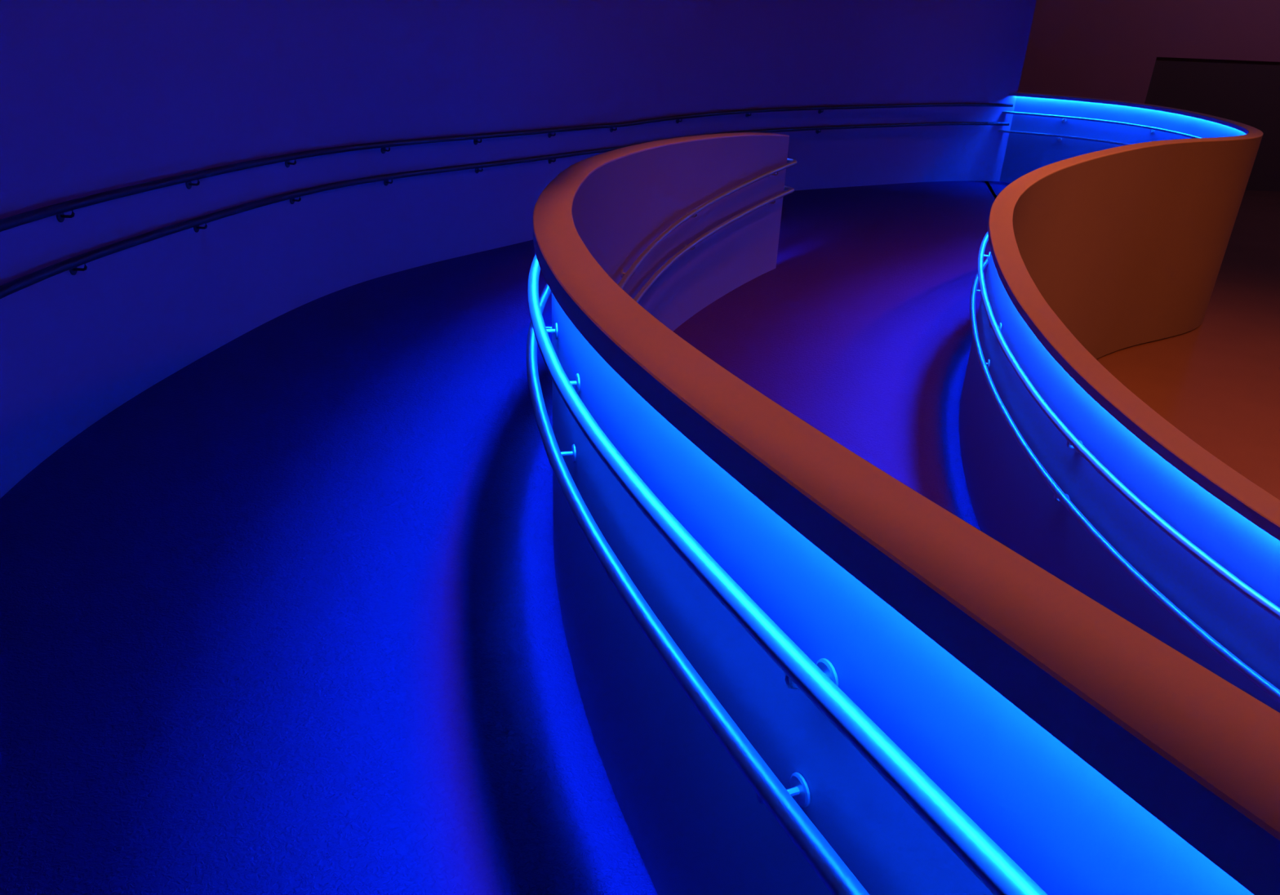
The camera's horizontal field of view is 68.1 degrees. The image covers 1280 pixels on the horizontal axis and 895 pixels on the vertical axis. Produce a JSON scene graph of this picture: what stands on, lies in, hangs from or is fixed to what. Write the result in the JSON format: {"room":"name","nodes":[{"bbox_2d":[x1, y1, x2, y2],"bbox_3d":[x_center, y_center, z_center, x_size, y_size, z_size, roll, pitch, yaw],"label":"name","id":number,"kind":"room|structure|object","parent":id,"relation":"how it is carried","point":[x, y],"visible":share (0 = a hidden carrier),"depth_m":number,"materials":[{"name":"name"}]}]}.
{"room":"indoor curved ramp","nodes":[
{"label":"indoor curved ramp","id":0,"kind":"room"},
{"bbox_2d":[0,240,657,894],"bbox_3d":[-0.713,-0.196,4.488,3.988,0.896,11.028,2,27,0],"label":"floor","id":1,"kind":"structure","parent":0,"point":[285,617],"depth_m":2.85,"materials":[{"name":"carpet"}]},
{"bbox_2d":[0,0,1036,498],"bbox_3d":[-0.288,-6.411,3.639,3.193,14.400,15.523,16,30,24],"label":"wall","id":2,"kind":"structure","parent":0,"point":[96,96],"depth_m":6.07,"materials":[{"name":"purple paint"}]},
{"bbox_2d":[0,121,1009,298],"bbox_3d":[-0.414,-1.683,5.872,3.003,0.903,15.238,15,30,24],"label":"handrail","id":3,"kind":"object","parent":2,"relation":"attached to","point":[71,264],"visible":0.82,"depth_m":5.48,"materials":[{"name":"grey metal"}]},
{"bbox_2d":[0,102,1013,231],"bbox_3d":[-0.407,-1.874,5.774,3.003,0.903,15.238,15,30,24],"label":"handrail","id":4,"kind":"object","parent":2,"relation":"attached to","point":[58,209],"visible":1,"depth_m":5.80,"materials":[{"name":"grey metal"}]},
{"bbox_2d":[673,180,1011,530],"bbox_3d":[3.273,-0.612,6.802,8.629,0.342,13.575,-4,28,-13],"label":"floor","id":5,"kind":"structure","parent":0,"point":[883,398],"depth_m":6.84,"materials":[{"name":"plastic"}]},
{"bbox_2d":[533,132,1279,894],"bbox_3d":[0.457,-0.149,3.735,1.720,2.416,9.083,2,27,0],"label":"wall","id":6,"kind":"structure","parent":5,"relation":"on","point":[1101,757],"depth_m":1.26,"materials":[{"name":"blue paint"}]},
{"bbox_2d":[526,185,869,894],"bbox_3d":[0.485,-0.274,3.684,1.823,1.267,9.129,2,27,0],"label":"handrail","id":7,"kind":"object","parent":6,"relation":"attached to","point":[837,877],"visible":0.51,"depth_m":1.50,"materials":[{"name":"silver metal"}]},
{"bbox_2d":[527,158,1047,894],"bbox_3d":[0.496,-0.470,3.583,1.815,1.269,9.123,2,27,0],"label":"handrail","id":8,"kind":"object","parent":6,"relation":"attached to","point":[988,862],"visible":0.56,"depth_m":1.18,"materials":[{"name":"silver metal"}]},
{"bbox_2d":[1017,0,1279,103],"bbox_3d":[3.945,-11.005,12.985,25.000,14.403,0.250,2,27,0],"label":"wall","id":9,"kind":"structure","parent":0,"point":[1099,49],"depth_m":15.06,"materials":[{"name":"purple paint"}]},
{"bbox_2d":[1144,57,1279,191],"bbox_3d":[10.868,-5.250,15.729,5.303,2.160,0.070,2,27,0],"label":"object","id":10,"kind":"structure","parent":9,"relation":"in","point":[1247,92],"depth_m":15.46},
{"bbox_2d":[1096,190,1279,499],"bbox_3d":[3.526,-0.586,8.328,25.000,0.150,23.500,2,27,0],"label":"floor","id":11,"kind":"structure","parent":0,"point":[1217,382],"depth_m":8.62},
{"bbox_2d":[959,92,1279,712],"bbox_3d":[3.612,-0.899,6.674,2.697,1.890,11.628,9,28,14],"label":"wall","id":12,"kind":"structure","parent":11,"relation":"on","point":[1098,249],"depth_m":4.26,"materials":[{"name":"blue paint"}]},
{"bbox_2d":[969,129,1279,702],"bbox_3d":[3.555,-1.208,6.462,2.657,0.291,11.551,9,28,13],"label":"handrail","id":13,"kind":"object","parent":12,"relation":"attached to","point":[1059,495],"visible":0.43,"depth_m":3.33,"materials":[{"name":"silver metal"}]},
{"bbox_2d":[977,111,1279,620],"bbox_3d":[3.563,-1.403,6.362,2.657,0.291,11.551,9,28,13],"label":"handrail","id":14,"kind":"object","parent":12,"relation":"attached to","point":[1262,602],"visible":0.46,"depth_m":3.32,"materials":[{"name":"silver metal"}]}
]}

